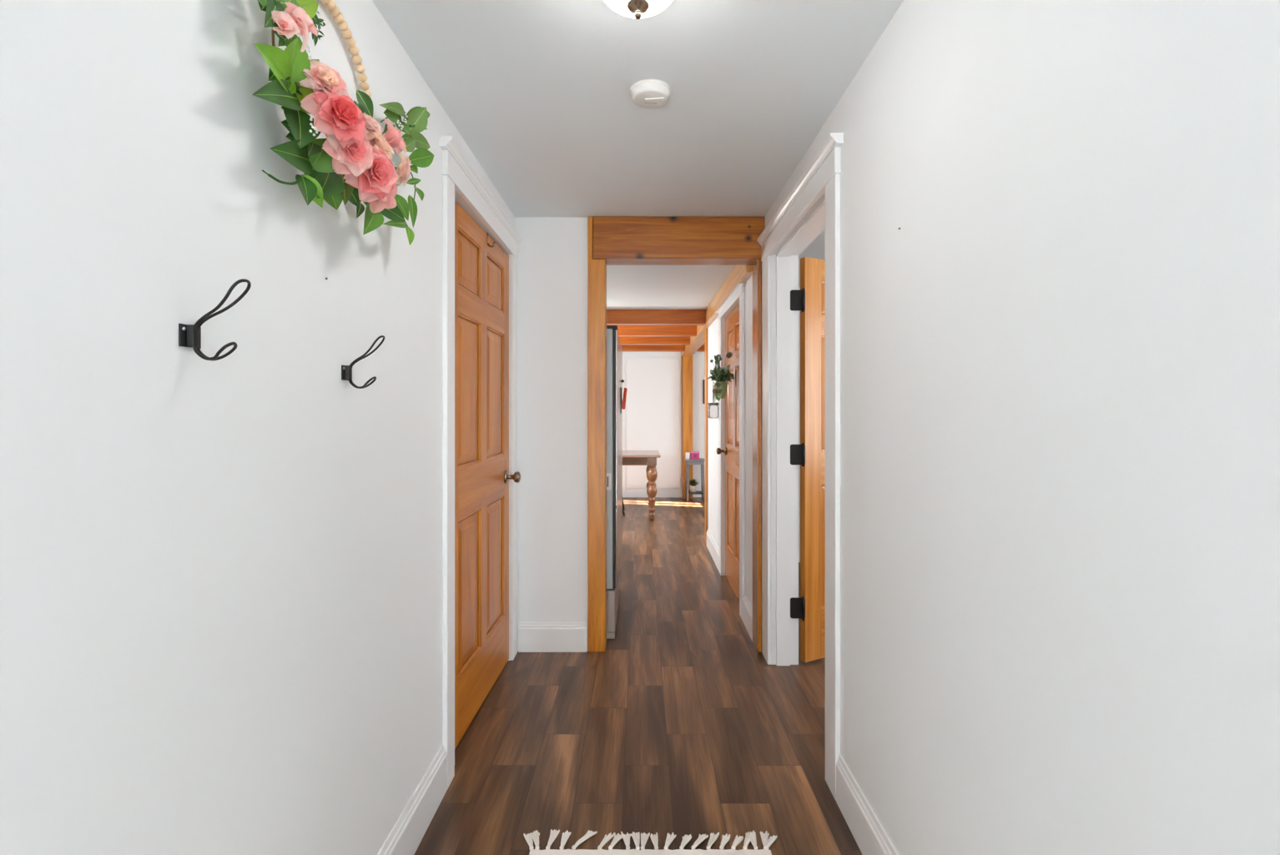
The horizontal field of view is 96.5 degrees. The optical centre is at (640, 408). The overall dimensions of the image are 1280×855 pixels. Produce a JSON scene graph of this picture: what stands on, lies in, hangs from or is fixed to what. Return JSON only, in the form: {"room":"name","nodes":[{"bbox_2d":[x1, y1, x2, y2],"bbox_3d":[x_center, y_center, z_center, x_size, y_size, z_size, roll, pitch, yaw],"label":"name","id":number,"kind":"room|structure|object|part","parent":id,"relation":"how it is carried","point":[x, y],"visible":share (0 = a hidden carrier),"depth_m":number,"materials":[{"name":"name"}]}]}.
{"room":"home hallway","nodes":[
{"label":"home hallway","id":0,"kind":"room"},
{"bbox_2d":[0,0,514,854],"bbox_3d":[-1.025,0.131,0.525,0.750,2.238,4.850,0,0,0],"label":"wall","id":1,"kind":"structure","parent":0,"point":[221,580],"depth_m":0.84,"materials":[{"name":"white paint"}]},
{"bbox_2d":[178,278,251,361],"bbox_3d":[-0.607,-0.128,0.822,0.085,0.117,0.038,0,0,0],"label":"coat hook","id":2,"kind":"object","parent":1,"relation":"attached to","point":[189,335],"visible":1,"depth_m":0.82,"materials":[{"name":"black metal"}]},
{"bbox_3d":[-0.643,-0.104,0.822,0.012,0.032,0.038,0,0,0],"label":"mounting plate","id":3,"kind":"part","parent":2,"relation":"part of","materials":[{"name":"black metal"}]},
{"bbox_2d":[251,0,433,245],"bbox_3d":[-0.576,-0.608,1.222,0.144,0.508,0.710,0,0,2],"label":"wreath","id":4,"kind":"object","parent":1,"relation":"attached to","point":[353,163],"visible":1,"depth_m":1.05,"materials":[{"name":"multicoloured"}]},
{"bbox_2d":[271,10,300,39],"bbox_3d":[-0.574,-0.616,0.920,0.037,0.046,0.037,0,0,0],"label":"flower","id":5,"kind":"object","parent":4,"relation":"on","point":[282,22],"depth_m":0.92,"materials":[{"name":"plant"}]},
{"bbox_2d":[283,1,317,36],"bbox_3d":[-0.578,-0.654,0.965,0.040,0.057,0.050,0,0,0],"label":"flower","id":6,"kind":"object","parent":4,"relation":"on","point":[304,25],"depth_m":0.96,"materials":[{"name":"pink plant"}]},
{"bbox_2d":[298,60,350,96],"bbox_3d":[-0.570,-0.583,1.029,0.085,0.083,0.056,0,0,-28],"label":"flower","id":7,"kind":"object","parent":4,"relation":"on","point":[316,78],"depth_m":1.01,"materials":[{"name":"pink plant"}]},
{"bbox_2d":[300,86,366,149],"bbox_3d":[-0.552,-0.531,1.044,0.070,0.102,0.104,0,0,14],"label":"flower","id":8,"kind":"object","parent":4,"relation":"on","point":[336,115],"depth_m":1.02,"materials":[{"name":"pink plant"}]},
{"bbox_2d":[321,133,373,176],"bbox_3d":[-0.551,-0.493,1.086,0.070,0.095,0.089,0,0,0],"label":"flower","id":9,"kind":"object","parent":4,"relation":"on","point":[351,155],"depth_m":1.07,"materials":[{"name":"pink plant"}]},
{"bbox_2d":[343,146,398,201],"bbox_3d":[-0.545,-0.482,1.171,0.080,0.118,0.119,0,0,0],"label":"flower","id":10,"kind":"object","parent":4,"relation":"on","point":[375,182],"depth_m":1.16,"materials":[{"name":"pink plant"}]},
{"bbox_2d":[362,113,382,142],"bbox_3d":[-0.550,-0.565,1.149,0.050,0.061,0.060,0,0,0],"label":"flower","id":11,"kind":"object","parent":4,"relation":"on","point":[374,134],"depth_m":1.15,"materials":[{"name":"pink plant"}]},
{"bbox_2d":[367,135,393,160],"bbox_3d":[-0.545,-0.543,1.184,0.050,0.072,0.073,0,0,39],"label":"flower","id":12,"kind":"object","parent":4,"relation":"on","point":[382,150],"depth_m":1.17,"materials":[{"name":"pink plant"}]},
{"bbox_2d":[367,186,398,213],"bbox_3d":[-0.552,-0.450,1.216,0.060,0.056,0.066,0,0,0],"label":"flower","id":13,"kind":"object","parent":4,"relation":"on","point":[385,199],"depth_m":1.22,"materials":[{"name":"pink plant"}]},
{"bbox_2d":[382,118,407,154],"bbox_3d":[-0.560,-0.612,1.293,0.062,0.066,0.063,0,0,0],"label":"flower","id":14,"kind":"object","parent":4,"relation":"on","point":[393,136],"depth_m":1.28,"materials":[{"name":"pink plant"}]},
{"bbox_2d":[394,153,410,186],"bbox_3d":[-0.565,-0.564,1.347,0.049,0.074,0.070,0,0,0],"label":"flower","id":15,"kind":"object","parent":4,"relation":"on","point":[403,169],"depth_m":1.34,"materials":[{"name":"fabric"}]},
{"bbox_2d":[341,335,384,388],"bbox_3d":[-0.607,-0.103,1.258,0.085,0.117,0.038,0,0,0],"label":"coat hook","id":16,"kind":"object","parent":1,"relation":"attached to","point":[346,370],"visible":1,"depth_m":1.25,"materials":[{"name":"black metal"}]},
{"bbox_3d":[-0.643,-0.079,1.258,0.012,0.032,0.038,0,0,0],"label":"mounting plate","id":17,"kind":"part","parent":16,"relation":"part of","materials":[{"name":"black metal"}]},
{"bbox_2d":[377,745,446,854],"bbox_3d":[-0.642,1.175,-0.016,0.015,0.150,3.768,0,0,0],"label":"baseboard","id":18,"kind":"structure","parent":1,"relation":"attached to","point":[406,835],"depth_m":1.65,"materials":[{"name":"white wood"}]},
{"bbox_2d":[438,136,522,790],"bbox_3d":[-0.694,0.185,2.389,0.172,2.130,1.093,0,0,0],"label":"door frame","id":19,"kind":"structure","parent":1,"relation":"attached to","point":[461,183],"depth_m":1.94,"materials":[{"name":"white wood"}]},
{"bbox_3d":[-0.641,0.242,1.907,0.017,2.016,0.075,0,0,0],"label":"casing","id":20,"kind":"part","parent":19,"relation":"part of","materials":[{"name":"white wood"}]},
{"bbox_3d":[-0.629,-0.863,2.388,0.042,0.034,1.091,0,0,0],"label":"cap molding","id":21,"kind":"part","parent":19,"relation":"part of","materials":[{"name":"white wood"}]},
{"bbox_3d":[-0.641,0.242,2.885,0.017,2.016,0.100,0,0,0],"label":"casing","id":22,"kind":"part","parent":19,"relation":"part of","materials":[{"name":"white wood"}]},
{"bbox_2d":[454,201,520,749],"bbox_3d":[-0.648,0.242,2.419,0.107,2.000,0.834,0,0,2],"label":"door","id":23,"kind":"structure","parent":1,"relation":"in","point":[482,476],"depth_m":2.38,"materials":[{"name":"brown wood"}]},
{"bbox_3d":[-0.690,-0.568,2.254,0.035,0.220,0.273,0,0,2],"label":"panel","id":24,"kind":"part","parent":23,"relation":"part of","materials":[{"name":"brown wood"}]},
{"bbox_3d":[-0.690,-0.068,2.254,0.035,0.580,0.273,0,0,2],"label":"panel","id":25,"kind":"part","parent":23,"relation":"part of","materials":[{"name":"brown wood"}]},
{"bbox_3d":[-0.690,0.707,2.254,0.035,0.580,0.273,0,0,2],"label":"panel","id":26,"kind":"part","parent":23,"relation":"part of","materials":[{"name":"brown wood"}]},
{"bbox_3d":[-0.684,-0.718,2.434,0.035,0.080,0.633,0,0,2],"label":"rail","id":27,"kind":"part","parent":23,"relation":"part of","materials":[{"name":"brown wood"}]},
{"bbox_3d":[-0.684,-0.408,2.434,0.035,0.100,0.633,0,0,2],"label":"rail","id":28,"kind":"part","parent":23,"relation":"part of","materials":[{"name":"brown wood"}]},
{"bbox_3d":[-0.684,0.320,2.434,0.035,0.195,0.633,0,0,2],"label":"rail","id":29,"kind":"part","parent":23,"relation":"part of","materials":[{"name":"brown wood"}]},
{"bbox_3d":[-0.684,1.119,2.434,0.035,0.245,0.633,0,0,2],"label":"rail","id":30,"kind":"part","parent":23,"relation":"part of","materials":[{"name":"brown wood"}]},
{"bbox_2d":[486,232,495,247],"bbox_3d":[-0.665,-0.730,2.478,0.074,0.062,0.018,0,0,2],"label":"hook","id":31,"kind":"object","parent":23,"relation":"hanging from","point":[487,234],"visible":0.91,"depth_m":2.47,"materials":[{"name":"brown metal"}]},
{"bbox_3d":[-0.679,-0.568,2.611,0.035,0.220,0.278,0,0,2],"label":"panel","id":32,"kind":"part","parent":23,"relation":"part of","materials":[{"name":"brown wood"}]},
{"bbox_3d":[-0.679,-0.068,2.611,0.035,0.580,0.278,0,0,2],"label":"panel","id":33,"kind":"part","parent":23,"relation":"part of","materials":[{"name":"brown wood"}]},
{"bbox_3d":[-0.679,0.707,2.611,0.035,0.580,0.278,0,0,2],"label":"panel","id":34,"kind":"part","parent":23,"relation":"part of","materials":[{"name":"brown wood"}]},
{"bbox_3d":[-0.620,0.332,2.773,0.072,0.066,0.066,0,0,2],"label":"knob","id":35,"kind":"part","parent":23,"relation":"part of","materials":[{"name":"gold metal"}]},
{"bbox_2d":[514,217,588,650],"bbox_3d":[-1.787,0.131,3.010,3.026,2.238,0.120,0,0,0],"label":"wall","id":36,"kind":"structure","parent":0,"point":[552,261],"depth_m":2.95,"materials":[{"name":"white paint"}]},
{"bbox_2d":[518,621,587,652],"bbox_3d":[-0.453,1.175,2.942,0.354,0.150,0.015,0,0,0],"label":"baseboard","id":37,"kind":"structure","parent":36,"relation":"attached to","point":[533,637],"depth_m":2.94,"materials":[{"name":"white wood"}]},
{"bbox_2d":[372,0,903,287],"bbox_3d":[0.675,-1.063,1.350,4.150,0.150,6.800,0,0,0],"label":"ceiling","id":38,"kind":"structure","parent":0,"point":[538,91],"depth_m":1.77,"materials":[{"name":"white paint"}]},
{"bbox_2d":[604,0,672,19],"bbox_3d":[-0.006,-0.925,1.262,0.182,0.126,0.182,0,0,0],"label":"ceiling light","id":39,"kind":"object","parent":38,"relation":"attached to","point":[637,9],"visible":1,"depth_m":1.27,"materials":[{"name":"white glass"}]},
{"bbox_2d":[629,78,670,108],"bbox_3d":[0.030,-0.971,1.775,0.128,0.034,0.128,0,0,0],"label":"smoke detector","id":40,"kind":"object","parent":38,"relation":"attached to","point":[645,93],"visible":1,"depth_m":1.74,"materials":[{"name":"white plastic"}]},
{"bbox_2d":[413,497,862,854],"bbox_3d":[-0.050,1.310,3.100,6.500,0.120,10.300,0,0,0],"label":"floor","id":41,"kind":"structure","parent":0,"point":[681,727],"depth_m":2.20,"materials":[{"name":"brown wood"}]},
{"bbox_2d":[588,216,606,652],"bbox_3d":[-0.228,0.131,3.001,0.089,2.236,0.138,0,0,0],"label":"wooden post","id":42,"kind":"object","parent":41,"relation":"on","point":[597,268],"visible":0.93,"depth_m":2.93,"materials":[{"name":"brown wood"}]},
{"bbox_2d":[606,325,622,639],"bbox_3d":[-0.494,0.397,3.525,0.732,1.704,0.854,0,0,0],"label":"refrigerator","id":43,"kind":"object","parent":41,"relation":"on","point":[614,348],"visible":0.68,"depth_m":3.10,"materials":[{"name":"grey metal"}]},
{"bbox_2d":[606,473,611,490],"bbox_3d":[-0.182,0.395,3.096,0.044,0.092,0.008,0,0,0],"label":"switch plate","id":44,"kind":"object","parent":43,"relation":"attached to","point":[608,475],"visible":0.56,"depth_m":3.09,"materials":[{"name":"white plastic"}]},
{"bbox_2d":[606,564,620,632],"bbox_3d":[-0.499,1.101,3.525,0.721,0.227,0.854,0,0,0],"label":"freezer","id":45,"kind":"object","parent":43,"relation":"in","point":[612,593],"depth_m":3.10,"materials":[{"name":"silver metal"}]},
{"bbox_3d":[-0.133,0.050,3.311,0.010,0.960,0.422,0,0,0],"label":"door panel","id":46,"kind":"part","parent":43,"relation":"part of","materials":[{"name":"silver metal"}]},
{"bbox_3d":[-0.133,0.756,3.525,0.010,0.437,0.850,0,0,0],"label":"drawer panel","id":47,"kind":"part","parent":43,"relation":"part of","materials":[{"name":"silver metal"}]},
{"bbox_3d":[-0.133,0.050,3.739,0.010,0.960,0.422,0,0,0],"label":"door panel","id":48,"kind":"part","parent":43,"relation":"part of","materials":[{"name":"silver metal"}]},
{"bbox_2d":[620,387,622,413],"bbox_3d":[-0.123,-0.055,3.620,0.010,0.170,0.060,0,0,0],"label":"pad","id":49,"kind":"object","parent":43,"relation":"attached to","point":[621,387],"visible":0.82,"depth_m":3.59,"materials":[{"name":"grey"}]},
{"bbox_2d":[621,388,627,409],"bbox_3d":[-0.109,-0.067,3.780,0.038,0.143,0.081,0,0,0],"label":"greeting card","id":50,"kind":"object","parent":43,"relation":"attached to","point":[624,398],"visible":0.94,"depth_m":3.74,"materials":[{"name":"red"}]},
{"bbox_2d":[622,498,624,515],"bbox_3d":[-0.420,0.820,6.875,0.471,0.864,0.412,0,0,0],"label":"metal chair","id":51,"kind":"object","parent":41,"relation":"on","point":[623,514],"visible":0.02,"depth_m":7.04,"materials":[{"name":"black metal"}]},
{"bbox_2d":[622,450,660,520],"bbox_3d":[-0.618,0.878,6.625,1.665,0.741,0.750,0,0,0],"label":"dining table","id":52,"kind":"object","parent":41,"relation":"on","point":[648,458],"visible":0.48,"depth_m":6.37,"materials":[{"name":"brown wood"}]},
{"bbox_3d":[0.125,0.892,6.840,0.123,0.714,0.123,0,0,0],"label":"leg","id":53,"kind":"part","parent":52,"relation":"part of","materials":[{"name":"brown wood"}]},
{"bbox_3d":[0.125,0.892,6.420,0.123,0.714,0.123,0,0,0],"label":"leg","id":54,"kind":"part","parent":52,"relation":"part of","materials":[{"name":"brown wood"}]},
{"bbox_2d":[523,829,777,854],"bbox_3d":[0.027,1.243,0.960,0.741,0.014,1.462,0,0,0],"label":"rug","id":55,"kind":"object","parent":41,"relation":"on","point":[749,837],"visible":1,"depth_m":1.62,"materials":[{"name":"beige fabric"}]},
{"bbox_2d":[682,356,692,498],"bbox_3d":[0.653,0.258,7.994,0.137,1.983,0.148,0,0,0],"label":"wooden post","id":56,"kind":"object","parent":41,"relation":"on","point":[687,360],"visible":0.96,"depth_m":7.92,"materials":[{"name":"brown wood"}]},
{"bbox_2d":[684,458,704,502],"bbox_3d":[0.738,0.967,7.775,0.270,0.565,0.280,0,0,0],"label":"side table","id":57,"kind":"object","parent":41,"relation":"on","point":[701,461],"visible":0.84,"depth_m":7.66,"materials":[{"name":"grey paint"}]},
{"bbox_3d":[0.633,1.000,7.884,0.037,0.500,0.041,0,0,0],"label":"leg","id":58,"kind":"part","parent":57,"relation":"part of","materials":[{"name":"grey paint"}]},
{"bbox_2d":[685,452,690,459],"bbox_3d":[0.640,0.639,7.770,0.068,0.090,0.068,0,0,0],"label":"paper roll","id":59,"kind":"object","parent":57,"relation":"on","point":[687,454],"visible":1,"depth_m":7.74,"materials":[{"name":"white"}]},
{"bbox_3d":[0.633,1.000,7.666,0.037,0.500,0.041,0,0,0],"label":"leg","id":60,"kind":"part","parent":57,"relation":"part of","materials":[{"name":"grey paint"}]},
{"bbox_2d":[689,478,698,492],"bbox_3d":[0.717,1.040,7.770,0.176,0.183,0.188,0,0,0],"label":"potted plant","id":61,"kind":"object","parent":57,"relation":"on","point":[692,487],"visible":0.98,"depth_m":7.74,"materials":[{"name":"green plant"}]},
{"bbox_3d":[0.712,1.089,7.770,0.094,0.085,0.094,0,0,0],"label":"pot","id":62,"kind":"part","parent":61,"relation":"part of","materials":[{"name":"white ceramic"}]},
{"bbox_2d":[690,451,699,459],"bbox_3d":[0.735,0.632,7.770,0.114,0.105,0.104,0,0,0],"label":"gift box","id":63,"kind":"object","parent":57,"relation":"on","point":[694,455],"visible":1,"depth_m":7.72,"materials":[{"name":"pink"}]},
{"bbox_2d":[688,490,702,494],"bbox_3d":[0.738,1.141,7.775,0.190,0.018,0.200,0,0,0],"label":"shelf","id":64,"kind":"object","parent":57,"relation":"attached to","point":[697,492],"depth_m":7.72,"materials":[{"name":"grey wood"}]},
{"bbox_3d":[0.843,1.000,7.884,0.037,0.500,0.041,0,0,0],"label":"leg","id":65,"kind":"part","parent":57,"relation":"part of","materials":[{"name":"grey paint"}]},
{"bbox_3d":[0.843,1.000,7.666,0.037,0.500,0.041,0,0,0],"label":"leg","id":66,"kind":"part","parent":57,"relation":"part of","materials":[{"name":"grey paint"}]},
{"bbox_2d":[704,328,708,545],"bbox_3d":[0.651,0.258,5.291,0.107,1.983,0.138,0,0,0],"label":"wooden post","id":67,"kind":"object","parent":41,"relation":"on","point":[706,331],"visible":0.44,"depth_m":5.22,"materials":[{"name":"brown wood"}]},
{"bbox_2d":[680,265,752,357],"bbox_3d":[0.637,-0.798,5.570,0.145,0.126,4.990,0,0,0],"label":"beam","id":68,"kind":"structure","parent":67,"relation":"on","point":[739,274],"depth_m":4.18,"materials":[{"name":"brown wood"}]},
{"bbox_2d":[752,259,761,652],"bbox_3d":[0.684,0.240,3.001,0.171,2.017,0.138,0,0,0],"label":"wooden post","id":69,"kind":"object","parent":41,"relation":"on","point":[757,267],"visible":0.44,"depth_m":2.93,"materials":[{"name":"brown wood"}]},
{"bbox_2d":[593,216,765,265],"bbox_3d":[0.195,-0.878,2.997,0.882,0.216,0.140,0,0,0],"label":"wooden beam","id":70,"kind":"structure","parent":69,"relation":"on","point":[618,240],"depth_m":2.93,"materials":[{"name":"brown wood"}]},
{"bbox_2d":[622,352,704,497],"bbox_3d":[-0.050,0.194,8.160,6.500,2.112,0.180,0,0,0],"label":"wall","id":71,"kind":"structure","parent":0,"point":[697,357],"depth_m":8.07,"materials":[{"name":"white paint"}]},
{"bbox_2d":[621,355,626,497],"bbox_3d":[-0.258,0.250,8.047,0.115,2.000,0.045,0,0,0],"label":"trim","id":72,"kind":"structure","parent":71,"relation":"attached to","point":[624,357],"depth_m":8.05,"materials":[{"name":"white"}]},
{"bbox_2d":[625,357,681,488],"bbox_3d":[0.180,0.195,8.053,0.780,1.850,0.034,0,0,0],"label":"wall panel","id":73,"kind":"object","parent":71,"relation":"in","point":[653,385],"depth_m":8.04,"materials":[{"name":"white paint"}]},
{"bbox_2d":[625,490,681,497],"bbox_3d":[0.182,1.200,8.060,0.785,0.100,0.020,0,0,0],"label":"baseboard","id":74,"kind":"structure","parent":71,"relation":"in","point":[628,493],"depth_m":8.05,"materials":[{"name":"white wood"}]},
{"bbox_2d":[606,265,735,309],"bbox_3d":[-0.050,-1.000,5.660,6.500,0.276,5.180,0,0,0],"label":"ceiling","id":75,"kind":"structure","parent":0,"point":[628,287],"depth_m":4.00,"materials":[{"name":"white paint"}]},
{"bbox_2d":[621,345,685,352],"bbox_3d":[-1.263,-0.800,7.355,3.654,0.122,0.110,0,0,0],"label":"joist","id":76,"kind":"object","parent":75,"relation":"attached to","point":[625,348],"visible":0.24,"depth_m":7.30,"materials":[{"name":"brown wood"}]},
{"bbox_2d":[619,336,690,345],"bbox_3d":[-1.263,-0.800,6.575,3.654,0.122,0.110,0,0,0],"label":"joist","id":77,"kind":"object","parent":75,"relation":"attached to","point":[625,340],"visible":0.24,"depth_m":6.52,"materials":[{"name":"brown wood"}]},
{"bbox_2d":[606,309,705,325],"bbox_3d":[-1.263,-0.800,5.015,3.654,0.122,0.110,0,0,0],"label":"joist","id":78,"kind":"object","parent":75,"relation":"attached to","point":[614,317],"visible":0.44,"depth_m":4.96,"materials":[{"name":"brown wood"}]},
{"bbox_2d":[617,325,696,336],"bbox_3d":[-1.263,-0.800,5.795,3.654,0.122,0.110,0,0,0],"label":"joist","id":79,"kind":"object","parent":75,"relation":"attached to","point":[623,330],"visible":0.24,"depth_m":5.74,"materials":[{"name":"brown wood"}]},
{"bbox_2d":[695,345,704,352],"bbox_3d":[1.851,-0.800,7.355,2.279,0.122,0.110,0,0,0],"label":"joist","id":80,"kind":"object","parent":75,"relation":"attached to","point":[701,349],"visible":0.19,"depth_m":7.30,"materials":[{"name":"brown wood"}]},
{"bbox_2d":[798,287,800,562],"bbox_3d":[1.985,0.131,6.360,2.430,2.238,3.420,0,0,0],"label":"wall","id":81,"kind":"structure","parent":0,"point":[798,287],"depth_m":4.65,"materials":[{"name":"white paint"}]},
{"bbox_2d":[708,0,1279,854],"bbox_3d":[0.692,0.131,1.660,0.156,2.238,7.120,0,0,0],"label":"wall","id":82,"kind":"structure","parent":0,"point":[1060,367],"depth_m":0.87,"materials":[{"name":"white paint"}]},
{"bbox_2d":[706,529,719,571],"bbox_3d":[0.607,1.175,4.795,0.015,0.150,0.840,0,0,0],"label":"baseboard","id":83,"kind":"structure","parent":82,"relation":"attached to","point":[712,546],"depth_m":4.74,"materials":[{"name":"white wood"}]},
{"bbox_2d":[707,382,719,419],"bbox_3d":[0.566,-0.090,4.420,0.095,0.350,0.090,0,0,0],"label":"sconce","id":84,"kind":"object","parent":82,"relation":"attached to","point":[713,409],"visible":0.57,"depth_m":4.39,"materials":[{"name":"white"}]},
{"bbox_2d":[707,405,718,418],"bbox_3d":[0.559,0.025,4.420,0.082,0.104,0.082,0,0,0],"label":"jar","id":85,"kind":"object","parent":84,"relation":"on","point":[713,410],"depth_m":4.39,"materials":[{"name":"glass"}]},
{"bbox_2d":[716,304,739,601],"bbox_3d":[0.612,0.283,3.873,0.107,1.910,0.808,0,0,0],"label":"door","id":86,"kind":"structure","parent":82,"relation":"in","point":[731,451],"depth_m":3.94,"materials":[{"name":"brown wood"}]},
{"bbox_2d":[707,352,734,403],"bbox_3d":[0.520,-0.210,4.019,0.144,0.358,0.832,0,0,-4],"label":"greenery","id":87,"kind":"object","parent":86,"relation":"hanging from","point":[719,375],"visible":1,"depth_m":3.81,"materials":[{"name":"green plant"}]},
{"bbox_3d":[0.594,0.313,4.217,0.072,0.059,0.059,0,0,0],"label":"knob","id":88,"kind":"part","parent":86,"relation":"part of","materials":[{"name":"brown metal"}]},
{"bbox_3d":[0.647,-0.472,4.047,0.035,0.180,0.260,0,0,0],"label":"panel","id":89,"kind":"part","parent":86,"relation":"part of","materials":[{"name":"brown wood"}]},
{"bbox_3d":[0.647,-0.012,4.047,0.035,0.540,0.260,0,0,0],"label":"panel","id":90,"kind":"part","parent":86,"relation":"part of","materials":[{"name":"brown wood"}]},
{"bbox_3d":[0.647,0.728,4.047,0.035,0.540,0.260,0,0,0],"label":"panel","id":91,"kind":"part","parent":86,"relation":"part of","materials":[{"name":"brown wood"}]},
{"bbox_3d":[0.647,-0.617,3.872,0.035,0.110,0.610,0,0,0],"label":"rail","id":92,"kind":"part","parent":86,"relation":"part of","materials":[{"name":"brown wood"}]},
{"bbox_3d":[0.647,-0.332,3.872,0.035,0.100,0.610,0,0,0],"label":"rail","id":93,"kind":"part","parent":86,"relation":"part of","materials":[{"name":"brown wood"}]},
{"bbox_3d":[0.647,0.358,3.872,0.035,0.200,0.610,0,0,0],"label":"rail","id":94,"kind":"part","parent":86,"relation":"part of","materials":[{"name":"brown wood"}]},
{"bbox_3d":[0.647,1.118,3.872,0.035,0.240,0.610,0,0,0],"label":"rail","id":95,"kind":"part","parent":86,"relation":"part of","materials":[{"name":"brown wood"}]},
{"bbox_3d":[0.647,-0.472,3.697,0.035,0.180,0.260,0,0,0],"label":"panel","id":96,"kind":"part","parent":86,"relation":"part of","materials":[{"name":"brown wood"}]},
{"bbox_3d":[0.647,-0.012,3.697,0.035,0.540,0.260,0,0,0],"label":"panel","id":97,"kind":"part","parent":86,"relation":"part of","materials":[{"name":"brown wood"}]},
{"bbox_3d":[0.647,0.728,3.697,0.035,0.540,0.260,0,0,0],"label":"panel","id":98,"kind":"part","parent":86,"relation":"part of","materials":[{"name":"brown wood"}]},
{"bbox_2d":[715,282,745,620],"bbox_3d":[0.671,0.251,3.855,0.198,1.998,1.030,0,0,0],"label":"door frame","id":99,"kind":"structure","parent":82,"relation":"attached to","point":[737,297],"depth_m":3.39,"materials":[{"name":"white wood"}]},
{"bbox_3d":[0.606,0.285,4.325,0.017,1.930,0.090,0,0,0],"label":"casing","id":100,"kind":"part","parent":99,"relation":"part of","materials":[{"name":"white wood"}]},
{"bbox_3d":[0.593,-0.737,3.854,0.042,0.023,1.028,0,0,0],"label":"cap molding","id":101,"kind":"part","parent":99,"relation":"part of","materials":[{"name":"white wood"}]},
{"bbox_3d":[0.606,0.285,3.417,0.017,1.930,0.098,0,0,0],"label":"casing","id":102,"kind":"part","parent":99,"relation":"part of","materials":[{"name":"white wood"}]},
{"bbox_2d":[742,595,752,640],"bbox_3d":[0.607,1.175,3.221,0.015,0.150,0.293,0,0,0],"label":"baseboard","id":103,"kind":"structure","parent":82,"relation":"attached to","point":[747,608],"depth_m":3.22,"materials":[{"name":"white wood"}]},
{"bbox_2d":[756,132,843,801],"bbox_3d":[0.692,0.193,2.358,0.196,2.115,1.133,0,0,0],"label":"door frame","id":104,"kind":"structure","parent":82,"relation":"attached to","point":[822,174],"depth_m":2.40,"materials":[{"name":"white wood"}]},
{"bbox_3d":[0.627,0.250,2.857,0.017,2.000,0.135,0,0,0],"label":"casing","id":105,"kind":"part","parent":104,"relation":"part of","materials":[{"name":"white wood"}]},
{"bbox_3d":[0.759,0.972,2.787,0.062,0.100,0.004,0,0,0],"label":"hinge plate","id":106,"kind":"part","parent":104,"relation":"part of","materials":[{"name":"black metal"}]},
{"bbox_3d":[0.759,0.224,2.787,0.062,0.100,0.004,0,0,0],"label":"hinge plate","id":107,"kind":"part","parent":104,"relation":"part of","materials":[{"name":"black metal"}]},
{"bbox_3d":[0.759,-0.529,2.787,0.062,0.100,0.004,0,0,0],"label":"hinge plate","id":108,"kind":"part","parent":104,"relation":"part of","materials":[{"name":"black metal"}]},
{"bbox_3d":[0.615,-0.849,2.357,0.042,0.032,1.131,0,0,0],"label":"cap molding","id":109,"kind":"part","parent":104,"relation":"part of","materials":[{"name":"white wood"}]},
{"bbox_3d":[0.627,0.250,1.873,0.017,2.000,0.105,0,0,0],"label":"casing","id":110,"kind":"part","parent":104,"relation":"part of","materials":[{"name":"white wood"}]},
{"bbox_2d":[800,257,825,662],"bbox_3d":[1.158,0.248,2.944,0.814,1.975,0.107,0,0,-27],"label":"door","id":111,"kind":"structure","parent":82,"relation":"in","point":[812,270],"depth_m":2.81,"materials":[{"name":"brown wood"}]},
{"bbox_3d":[1.148,-0.686,2.980,0.590,0.105,0.035,0,0,-27],"label":"rail","id":112,"kind":"part","parent":111,"relation":"part of","materials":[{"name":"brown wood"}]},
{"bbox_3d":[1.148,-0.414,2.980,0.590,0.100,0.035,0,0,-27],"label":"rail","id":113,"kind":"part","parent":111,"relation":"part of","materials":[{"name":"brown wood"}]},
{"bbox_3d":[1.148,0.296,2.980,0.590,0.160,0.035,0,0,-27],"label":"rail","id":114,"kind":"part","parent":111,"relation":"part of","materials":[{"name":"brown wood"}]},
{"bbox_3d":[1.148,1.113,2.980,0.590,0.245,0.035,0,0,-27],"label":"rail","id":115,"kind":"part","parent":111,"relation":"part of","materials":[{"name":"brown wood"}]},
{"bbox_3d":[0.999,-0.549,2.903,0.255,0.170,0.035,0,0,-27],"label":"panel","id":116,"kind":"part","parent":111,"relation":"part of","materials":[{"name":"brown wood"}]},
{"bbox_3d":[0.999,-0.074,2.903,0.255,0.580,0.035,0,0,-27],"label":"panel","id":117,"kind":"part","parent":111,"relation":"part of","materials":[{"name":"brown wood"}]},
{"bbox_3d":[0.999,0.683,2.903,0.255,0.615,0.035,0,0,-27],"label":"panel","id":118,"kind":"part","parent":111,"relation":"part of","materials":[{"name":"brown wood"}]},
{"bbox_2d":[836,754,898,854],"bbox_3d":[0.628,1.175,-0.041,0.015,0.150,3.718,0,0,0],"label":"baseboard","id":119,"kind":"structure","parent":82,"relation":"attached to","point":[869,834],"depth_m":1.63,"materials":[{"name":"white wood"}]}
]}

